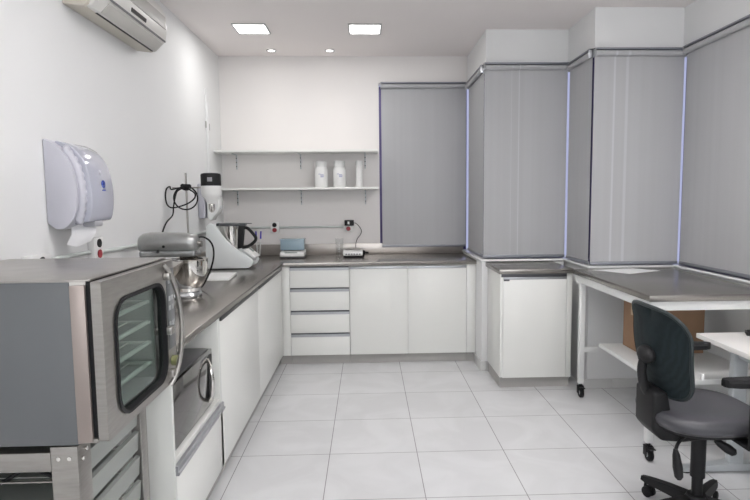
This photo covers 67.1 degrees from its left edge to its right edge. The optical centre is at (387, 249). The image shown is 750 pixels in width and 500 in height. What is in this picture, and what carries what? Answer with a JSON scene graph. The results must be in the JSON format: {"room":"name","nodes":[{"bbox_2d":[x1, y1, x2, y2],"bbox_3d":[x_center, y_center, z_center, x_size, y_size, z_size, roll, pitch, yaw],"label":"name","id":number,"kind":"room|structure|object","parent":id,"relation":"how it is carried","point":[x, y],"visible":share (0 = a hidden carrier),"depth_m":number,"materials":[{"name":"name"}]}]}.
{"room":"laboratory","nodes":[
{"label":"laboratory","id":0,"kind":"room"},
{"bbox_2d":[0,0,223,260],"bbox_3d":[-1.607,-0.126,2.111,0.140,2.935,7.540,-1,5,-2],"label":"wall","id":1,"kind":"structure","parent":0,"point":[65,78],"depth_m":3.16,"materials":[{"name":"paint"}]},
{"bbox_2d":[22,253,50,258],"bbox_3d":[-1.523,0.048,2.461,0.046,0.056,0.160,-1,5,-2],"label":"wall socket","id":2,"kind":"object","parent":1,"relation":"attached to","point":[42,255],"visible":0.34,"depth_m":2.45,"materials":[{"name":"white plastic"}]},
{"bbox_2d":[51,250,90,258],"bbox_3d":[-1.544,0.029,2.740,0.022,0.022,0.390,-1,5,-2],"label":"conduit","id":3,"kind":"object","parent":1,"relation":"attached to","point":[77,254],"visible":0.6,"depth_m":2.77,"materials":[{"name":"plastic"}]},
{"bbox_2d":[43,139,113,228],"bbox_3d":[-1.465,-0.310,2.699,0.185,0.409,0.275,-1,5,-2],"label":"dispenser","id":4,"kind":"object","parent":1,"relation":"attached to","point":[78,182],"visible":0.99,"depth_m":2.58,"materials":[{"name":"white plastic"}]},
{"bbox_2d":[67,224,95,246],"bbox_3d":[-1.452,-0.070,2.681,0.014,0.104,0.154,2,6,23],"label":"paper towel","id":5,"kind":"object","parent":4,"relation":"in","point":[81,234],"visible":0.88,"depth_m":2.67,"materials":[{"name":"white paper"}]},
{"bbox_2d":[87,236,103,257],"bbox_3d":[-1.542,-0.009,2.988,0.046,0.120,0.100,-1,5,-2],"label":"wall socket","id":6,"kind":"object","parent":1,"relation":"attached to","point":[95,246],"visible":0.84,"depth_m":2.96,"materials":[{"name":"white plastic"}]},
{"bbox_2d":[97,239,101,246],"bbox_3d":[-1.523,-0.037,2.986,0.008,0.046,0.046,-1,5,-2],"label":"outlet","id":7,"kind":"object","parent":6,"relation":"attached to","point":[99,241],"depth_m":2.98,"materials":[{"name":"black plastic"}]},
{"bbox_2d":[98,249,102,257],"bbox_3d":[-1.523,0.019,2.991,0.008,0.046,0.046,-1,5,-2],"label":"outlet","id":8,"kind":"object","parent":6,"relation":"attached to","point":[100,251],"depth_m":2.99,"materials":[{"name":"red plastic"}]},
{"bbox_2d":[62,0,166,51],"bbox_3d":[-1.486,-1.378,3.151,0.200,0.319,0.890,-1,5,-2],"label":"air conditioner","id":9,"kind":"object","parent":1,"relation":"attached to","point":[140,24],"visible":1,"depth_m":3.15,"materials":[{"name":"white plastic"}]},
{"bbox_2d":[130,0,165,29],"bbox_3d":[-1.391,-1.394,3.189,0.007,0.080,0.760,-1,5,-2],"label":"grille","id":10,"kind":"object","parent":9,"relation":"attached to","point":[145,8],"depth_m":3.33,"materials":[{"name":"white plastic"}]},
{"bbox_2d":[103,231,205,252],"bbox_3d":[-1.603,-0.101,4.384,0.022,0.042,2.680,-1,5,-2],"label":"conduit","id":11,"kind":"object","parent":1,"relation":"attached to","point":[199,233],"visible":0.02,"depth_m":3.32,"materials":[{"name":"plastic"}]},
{"bbox_2d":[198,251,205,256],"bbox_3d":[-1.590,0.168,3.961,0.015,0.112,3.598,-1,5,-2],"label":"backsplash","id":12,"kind":"structure","parent":1,"relation":"attached to","point":[203,254],"depth_m":4.95,"materials":[{"name":"metal"}]},
{"bbox_2d":[205,89,210,172],"bbox_3d":[-1.643,-1.020,5.158,0.021,0.880,0.030,-1,5,-2],"label":"channel","id":13,"kind":"object","parent":1,"relation":"attached to","point":[206,102],"visible":0.79,"depth_m":5.14,"materials":[{"name":"paint"}]},
{"bbox_2d":[197,184,222,220],"bbox_3d":[-1.549,-0.419,4.945,0.178,0.318,0.170,-1,5,-2],"label":"soap dispenser","id":14,"kind":"object","parent":1,"relation":"attached to","point":[203,208],"visible":0.66,"depth_m":4.88,"materials":[{"name":"white plastic"}]},
{"bbox_2d":[218,56,466,315],"bbox_3d":[-0.431,-0.477,5.839,2.480,2.935,0.140,-1,5,-2],"label":"wall","id":15,"kind":"structure","parent":0,"point":[267,102],"depth_m":5.69,"materials":[{"name":"paint"}]},
{"bbox_2d":[249,226,269,228],"bbox_3d":[-1.411,-0.227,5.743,0.430,0.022,0.022,-1,5,-2],"label":"conduit","id":16,"kind":"object","parent":15,"relation":"attached to","point":[261,227],"visible":0.47,"depth_m":5.74,"materials":[{"name":"plastic"}]},
{"bbox_2d":[270,222,278,232],"bbox_3d":[-1.150,-0.229,5.741,0.084,0.110,0.046,-1,5,-2],"label":"wall socket","id":17,"kind":"object","parent":15,"relation":"attached to","point":[274,226],"visible":1,"depth_m":5.72,"materials":[{"name":"white plastic"}]},
{"bbox_2d":[214,149,377,169],"bbox_3d":[-0.882,-0.890,5.563,1.566,0.170,0.298,-1,5,-2],"label":"wall shelf","id":18,"kind":"object","parent":15,"relation":"attached to","point":[310,151],"visible":1,"depth_m":5.43,"materials":[{"name":"white laminate"}]},
{"bbox_2d":[221,187,378,204],"bbox_3d":[-0.879,-0.531,5.596,1.566,0.170,0.298,-1,5,-2],"label":"wall shelf","id":19,"kind":"object","parent":15,"relation":"attached to","point":[288,188],"visible":0.97,"depth_m":5.45,"materials":[{"name":"white laminate"}]},
{"bbox_2d":[315,161,327,186],"bbox_3d":[-0.657,-0.745,5.565,0.128,0.256,0.129,-1,5,-2],"label":"plastic jar","id":20,"kind":"object","parent":19,"relation":"on","point":[321,172],"visible":0.9,"depth_m":5.51,"materials":[{"name":"white plastic"}]},
{"bbox_2d":[333,161,345,186],"bbox_3d":[-0.477,-0.747,5.571,0.128,0.256,0.129,-1,5,-2],"label":"plastic jar","id":21,"kind":"object","parent":19,"relation":"on","point":[339,171],"visible":0.89,"depth_m":5.52,"materials":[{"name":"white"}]},
{"bbox_2d":[356,161,362,186],"bbox_3d":[-0.283,-0.749,5.579,0.070,0.256,0.070,-1,5,-2],"label":"plastic jar","id":22,"kind":"object","parent":19,"relation":"on","point":[359,164],"visible":0.87,"depth_m":5.55,"materials":[{"name":"white plastic"}]},
{"bbox_2d":[279,226,343,227],"bbox_3d":[-0.778,-0.234,5.765,0.655,0.022,0.022,-1,5,-2],"label":"conduit","id":23,"kind":"object","parent":15,"relation":"attached to","point":[279,226],"visible":1,"depth_m":5.76,"materials":[{"name":"plastic"}]},
{"bbox_2d":[344,223,352,231],"bbox_3d":[-0.404,-0.231,5.768,0.084,0.085,0.046,-1,5,-2],"label":"wall socket","id":24,"kind":"object","parent":15,"relation":"attached to","point":[346,228],"visible":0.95,"depth_m":5.75,"materials":[{"name":"white plastic"}]},
{"bbox_2d":[344,220,353,225],"bbox_3d":[-0.392,-0.275,5.722,0.095,0.058,0.042,-1,5,-2],"label":"power adapter","id":25,"kind":"object","parent":24,"relation":"attached to","point":[347,222],"visible":1,"depth_m":5.70,"materials":[{"name":"black plastic"}]},
{"bbox_2d":[244,243,462,254],"bbox_3d":[-0.442,-0.011,5.802,2.443,0.112,0.015,-1,5,-2],"label":"backsplash","id":26,"kind":"structure","parent":15,"relation":"attached to","point":[373,248],"depth_m":5.80,"materials":[{"name":"metal"}]},
{"bbox_2d":[379,87,466,248],"bbox_3d":[0.358,-0.830,5.825,0.895,1.655,0.060,-1,5,-2],"label":"window","id":27,"kind":"structure","parent":15,"relation":"in","point":[380,140],"depth_m":5.77,"materials":[{"name":"clear glass"}]},
{"bbox_2d":[380,82,465,246],"bbox_3d":[0.365,-0.853,5.719,0.872,1.651,0.055,-1,5,-2],"label":"roller blind","id":28,"kind":"object","parent":27,"relation":"attached to","point":[423,124],"visible":0.91,"depth_m":5.73,"materials":[{"name":"fabric"}]},
{"bbox_2d":[483,73,484,230],"bbox_3d":[0.883,-0.791,5.351,0.060,1.655,0.870,-1,5,-2],"label":"window","id":29,"kind":"structure","parent":15,"relation":"in","point":[484,73],"depth_m":5.25,"materials":[{"name":"clear glass"}]},
{"bbox_2d":[160,0,695,55],"bbox_3d":[0.386,-1.655,1.973,4.270,0.100,7.800,-1,5,-2],"label":"ceiling","id":30,"kind":"structure","parent":0,"point":[296,27],"depth_m":4.51,"materials":[{"name":"paint"}]},
{"bbox_2d":[231,23,270,33],"bbox_3d":[-1.133,-1.835,4.695,0.274,0.010,0.274,-1,5,-2],"label":"recessed light","id":31,"kind":"object","parent":30,"relation":"in","point":[241,28],"visible":1,"depth_m":4.68,"materials":[{"name":"white plastic"}]},
{"bbox_2d":[348,24,381,34],"bbox_3d":[-0.194,-1.846,4.728,0.274,0.010,0.274,-1,5,-2],"label":"recessed light","id":32,"kind":"object","parent":30,"relation":"in","point":[358,29],"visible":1,"depth_m":4.73,"materials":[{"name":"white plastic"}]},
{"bbox_2d":[208,351,749,499],"bbox_3d":[0.413,1.367,2.250,4.270,0.100,7.800,-1,5,-2],"label":"floor","id":33,"kind":"structure","parent":0,"point":[418,430],"depth_m":3.51,"materials":[{"name":"tile"}]},
{"bbox_2d":[0,408,149,499],"bbox_3d":[-1.141,0.950,1.867,0.527,0.829,0.494,-1,5,-2],"label":"stand","id":34,"kind":"object","parent":33,"relation":"on","point":[84,471],"visible":0.73,"depth_m":1.73,"materials":[{"name":"metal"}]},
{"bbox_2d":[0,257,183,446],"bbox_3d":[-1.086,0.292,1.866,0.667,0.471,0.614,-1,5,-2],"label":"oven","id":35,"kind":"object","parent":34,"relation":"on","point":[87,345],"visible":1,"depth_m":1.59,"materials":[{"name":"metal"}]},
{"bbox_2d":[113,319,225,499],"bbox_3d":[-1.188,0.839,2.607,0.688,0.915,0.743,-1,5,-2],"label":"base cabinet","id":36,"kind":"object","parent":33,"relation":"on","point":[189,472],"visible":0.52,"depth_m":2.43,"materials":[{"name":"laminate"}]},
{"bbox_2d":[173,348,214,450],"bbox_3d":[-1.071,0.667,2.574,0.464,0.288,0.590,-1,5,-2],"label":"microwave oven","id":37,"kind":"object","parent":36,"relation":"in","point":[193,388],"visible":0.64,"depth_m":2.57,"materials":[{"name":"silver metal"}]},
{"bbox_2d":[216,268,282,483],"bbox_3d":[-1.246,0.705,4.080,0.680,0.915,2.213,-1,5,-2],"label":"base cabinet","id":38,"kind":"object","parent":33,"relation":"on","point":[251,331],"visible":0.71,"depth_m":3.64,"materials":[{"name":"laminate"}]},
{"bbox_2d":[174,243,476,351],"bbox_3d":[-0.377,0.169,4.013,2.443,0.145,3.614,-1,5,-2],"label":"countertop","id":39,"kind":"structure","parent":38,"relation":"on","point":[217,297],"depth_m":5.09,"materials":[{"name":"metal"}]},
{"bbox_2d":[137,232,214,298],"bbox_3d":[-1.294,0.069,3.512,0.463,0.383,0.538,-1,5,-2],"label":"stand mixer","id":40,"kind":"object","parent":39,"relation":"on","point":[190,270],"visible":0.8,"depth_m":3.29,"materials":[{"name":"metal"}]},
{"bbox_2d":[171,257,208,291],"bbox_3d":[-1.182,0.145,3.367,0.226,0.190,0.226,-1,5,-2],"label":"bowl","id":41,"kind":"object","parent":40,"relation":"on","point":[189,273],"depth_m":3.29,"materials":[{"name":"metal"}]},
{"bbox_2d":[172,173,200,232],"bbox_3d":[-1.498,-0.191,4.249,0.209,0.771,0.260,-1,5,-2],"label":"stand","id":42,"kind":"object","parent":39,"relation":"on","point":[185,184],"visible":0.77,"depth_m":4.22,"materials":[{"name":"metal"}]},
{"bbox_2d":[162,173,221,231],"bbox_3d":[-1.514,-0.177,4.089,0.300,0.765,0.634,3,6,32],"label":"overhead stirrer","id":43,"kind":"object","parent":42,"relation":"attached to","point":[211,192],"visible":0.94,"depth_m":4.17,"materials":[{"name":"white plastic"}]},
{"bbox_2d":[207,272,236,280],"bbox_3d":[-1.237,0.194,4.153,0.214,0.016,0.340,-1,5,-2],"label":"cutting board","id":44,"kind":"object","parent":39,"relation":"on","point":[227,276],"visible":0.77,"depth_m":4.09,"materials":[{"name":"white plastic"}]},
{"bbox_2d":[206,222,258,268],"bbox_3d":[-1.297,-0.042,4.752,0.404,0.378,0.260,-1,5,-2],"label":"food processor","id":45,"kind":"object","parent":39,"relation":"on","point":[227,239],"visible":0.98,"depth_m":4.64,"materials":[{"name":"white plastic"}]},
{"bbox_2d":[280,249,306,257],"bbox_3d":[-0.931,0.034,5.559,0.240,0.074,0.215,-1,5,-2],"label":"scale","id":46,"kind":"object","parent":39,"relation":"on","point":[284,253],"visible":0.83,"depth_m":5.46,"materials":[{"name":"white plastic"}]},
{"bbox_2d":[280,238,305,249],"bbox_3d":[-0.934,-0.058,5.563,0.237,0.107,0.162,-1,5,-2],"label":"plastic tray","id":47,"kind":"object","parent":46,"relation":"on","point":[285,243],"visible":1,"depth_m":5.49,"materials":[{"name":"blue plastic"}]},
{"bbox_2d":[343,248,362,257],"bbox_3d":[-0.344,0.025,5.571,0.190,0.079,0.211,-1,5,-2],"label":"scale","id":48,"kind":"object","parent":39,"relation":"on","point":[347,252],"visible":1,"depth_m":5.48,"materials":[{"name":"white plastic"}]},
{"bbox_2d":[289,266,350,363],"bbox_3d":[-0.632,0.570,5.499,0.538,0.915,0.693,-1,5,-2],"label":"base cabinet","id":49,"kind":"object","parent":33,"relation":"on","point":[319,295],"visible":0.99,"depth_m":5.16,"materials":[{"name":"laminate"}]},
{"bbox_2d":[349,264,465,362],"bbox_3d":[0.174,0.560,5.527,1.071,0.915,0.693,-1,5,-2],"label":"base cabinet","id":50,"kind":"object","parent":33,"relation":"on","point":[399,313],"visible":1,"depth_m":5.18,"materials":[{"name":"laminate"}]},
{"bbox_2d":[281,264,475,355],"bbox_3d":[-0.079,0.548,5.184,1.773,0.825,0.016,-1,5,-2],"label":"trim","id":51,"kind":"structure","parent":50,"relation":"attached to","point":[470,268],"depth_m":5.18,"materials":[{"name":"white laminate"}]},
{"bbox_2d":[487,268,572,386],"bbox_3d":[1.161,0.622,4.702,0.565,0.924,0.498,-1,5,-2],"label":"base cabinet","id":52,"kind":"object","parent":33,"relation":"on","point":[529,323],"visible":0.88,"depth_m":4.47,"materials":[{"name":"white laminate"}]},
{"bbox_2d":[486,261,572,273],"bbox_3d":[1.147,0.143,4.651,0.585,0.037,0.519,-1,5,-2],"label":"countertop","id":53,"kind":"structure","parent":52,"relation":"on","point":[538,267],"depth_m":4.49,"materials":[{"name":"metal"}]},
{"bbox_2d":[573,268,749,460],"bbox_3d":[1.829,0.678,3.797,0.763,0.965,1.233,-1,5,-2],"label":"work table","id":54,"kind":"object","parent":33,"relation":"on","point":[667,289],"visible":0.68,"depth_m":3.54,"materials":[{"name":"metal"}]},
{"bbox_2d":[598,268,658,273],"bbox_3d":[1.789,0.152,4.249,0.378,0.001,0.297,-3,6,-28],"label":"paper sheet","id":55,"kind":"object","parent":54,"relation":"on","point":[629,270],"visible":1,"depth_m":4.22,"materials":[{"name":"white paper"}]},
{"bbox_2d":[623,301,704,352],"bbox_3d":[1.886,0.519,3.884,0.432,0.325,0.260,-1,5,-2],"label":"cardboard box","id":56,"kind":"object","parent":54,"relation":"on","point":[694,320],"visible":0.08,"depth_m":3.76,"materials":[{"name":"brown cardboard"}]},
{"bbox_2d":[599,343,749,377],"bbox_3d":[1.849,0.715,3.667,0.645,0.025,0.805,-1,5,-2],"label":"shelf","id":57,"kind":"object","parent":54,"relation":"attached to","point":[711,365],"depth_m":3.61,"materials":[{"name":"white laminate"}]},
{"bbox_2d":[632,300,749,499],"bbox_3d":[1.421,0.754,2.602,0.562,1.039,0.650,-1,5,-2],"label":"office chair","id":58,"kind":"object","parent":33,"relation":"on","point":[669,405],"visible":1,"depth_m":2.50,"materials":[{"name":"grey plastic"}]},
{"bbox_2d":[682,332,749,472],"bbox_3d":[1.972,0.903,2.493,0.695,0.752,1.455,-1,5,-2],"label":"desk","id":59,"kind":"object","parent":33,"relation":"on","point":[737,344],"visible":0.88,"depth_m":3.08,"materials":[{"name":"laminate"}]},
{"bbox_2d":[463,249,749,405],"bbox_3d":[1.949,0.642,4.104,1.274,0.980,4.493,-3,6,-26],"label":"wall","id":60,"kind":"structure","parent":0,"point":[604,313],"depth_m":4.48,"materials":[{"name":"paint"}]},
{"bbox_2d":[281,352,473,363],"bbox_3d":[-0.092,1.000,5.272,1.803,0.089,0.018,-1,5,-2],"label":"trim","id":61,"kind":"structure","parent":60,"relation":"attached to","point":[468,355],"depth_m":5.24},
{"bbox_2d":[474,352,487,370],"bbox_3d":[0.839,1.007,5.131,0.063,0.085,0.320,-1,5,-2],"label":"baseboard","id":62,"kind":"structure","parent":60,"relation":"attached to","point":[482,365],"depth_m":4.97,"materials":[{"name":"tile"}]},
{"bbox_2d":[588,58,593,261],"bbox_3d":[1.617,-0.733,4.644,0.060,1.655,0.540,-1,5,-2],"label":"window","id":63,"kind":"structure","parent":60,"relation":"in","point":[593,58],"depth_m":4.52,"materials":[{"name":"clear glass"}]},
{"bbox_2d":[589,57,594,259],"bbox_3d":[1.921,-0.715,4.416,0.652,1.655,0.060,-1,5,-2],"label":"window","id":64,"kind":"structure","parent":60,"relation":"in","point":[594,57],"depth_m":4.43,"materials":[{"name":"clear glass"}]},
{"bbox_2d":[462,250,749,283],"bbox_3d":[1.727,0.143,4.201,1.430,0.024,4.829,-4,6,-31],"label":"sill","id":65,"kind":"structure","parent":60,"relation":"attached to","point":[727,276],"depth_m":4.40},
{"bbox_2d":[584,378,637,387],"bbox_3d":[1.893,1.059,4.510,0.665,0.075,0.012,-1,5,-2],"label":"baseboard","id":66,"kind":"structure","parent":60,"relation":"attached to","point":[605,382],"depth_m":4.50,"materials":[{"name":"tile"}]},
{"bbox_2d":[679,69,748,278],"bbox_3d":[2.357,-0.595,3.061,0.060,1.655,2.630,-1,5,-2],"label":"window","id":67,"kind":"structure","parent":60,"relation":"in","point":[686,69],"depth_m":4.36,"materials":[{"name":"clear glass"}]},
{"bbox_2d":[679,14,749,278],"bbox_3d":[2.263,-0.592,3.034,0.055,1.626,2.482,-1,5,-2],"label":"roller blind","id":68,"kind":"object","parent":67,"relation":"attached to","point":[715,213],"visible":1,"depth_m":3.84,"materials":[{"name":"fabric"}]},
{"bbox_2d":[467,0,749,80],"bbox_3d":[1.946,-1.647,3.897,1.232,0.295,4.498,-3,6,-25],"label":"wall","id":69,"kind":"structure","parent":0,"point":[602,26],"depth_m":4.28,"materials":[{"name":"paint"}]},
{"bbox_2d":[465,65,484,256],"bbox_3d":[0.798,-0.783,5.214,0.055,1.636,0.738,-1,5,-2],"label":"roller blind","id":70,"kind":"object","parent":69,"relation":"attached to","point":[475,83],"visible":0.98,"depth_m":5.17,"materials":[{"name":"fabric"}]},
{"bbox_2d":[483,62,568,257],"bbox_3d":[1.174,-0.756,4.832,0.725,1.648,0.055,-1,5,-2],"label":"roller blind","id":71,"kind":"object","parent":69,"relation":"attached to","point":[525,103],"visible":0.92,"depth_m":4.84,"materials":[{"name":"fabric"}]},
{"bbox_2d":[566,49,593,263],"bbox_3d":[1.530,-0.723,4.564,0.055,1.631,0.495,-1,5,-2],"label":"roller blind","id":72,"kind":"object","parent":69,"relation":"attached to","point":[580,68],"visible":0.99,"depth_m":4.54,"materials":[{"name":"fabric"}]},
{"bbox_2d":[589,47,687,264],"bbox_3d":[1.892,-0.699,4.291,0.700,1.626,0.055,-1,5,-2],"label":"roller blind","id":73,"kind":"object","parent":69,"relation":"attached to","point":[638,109],"visible":0.86,"depth_m":4.30,"materials":[{"name":"fabric"}]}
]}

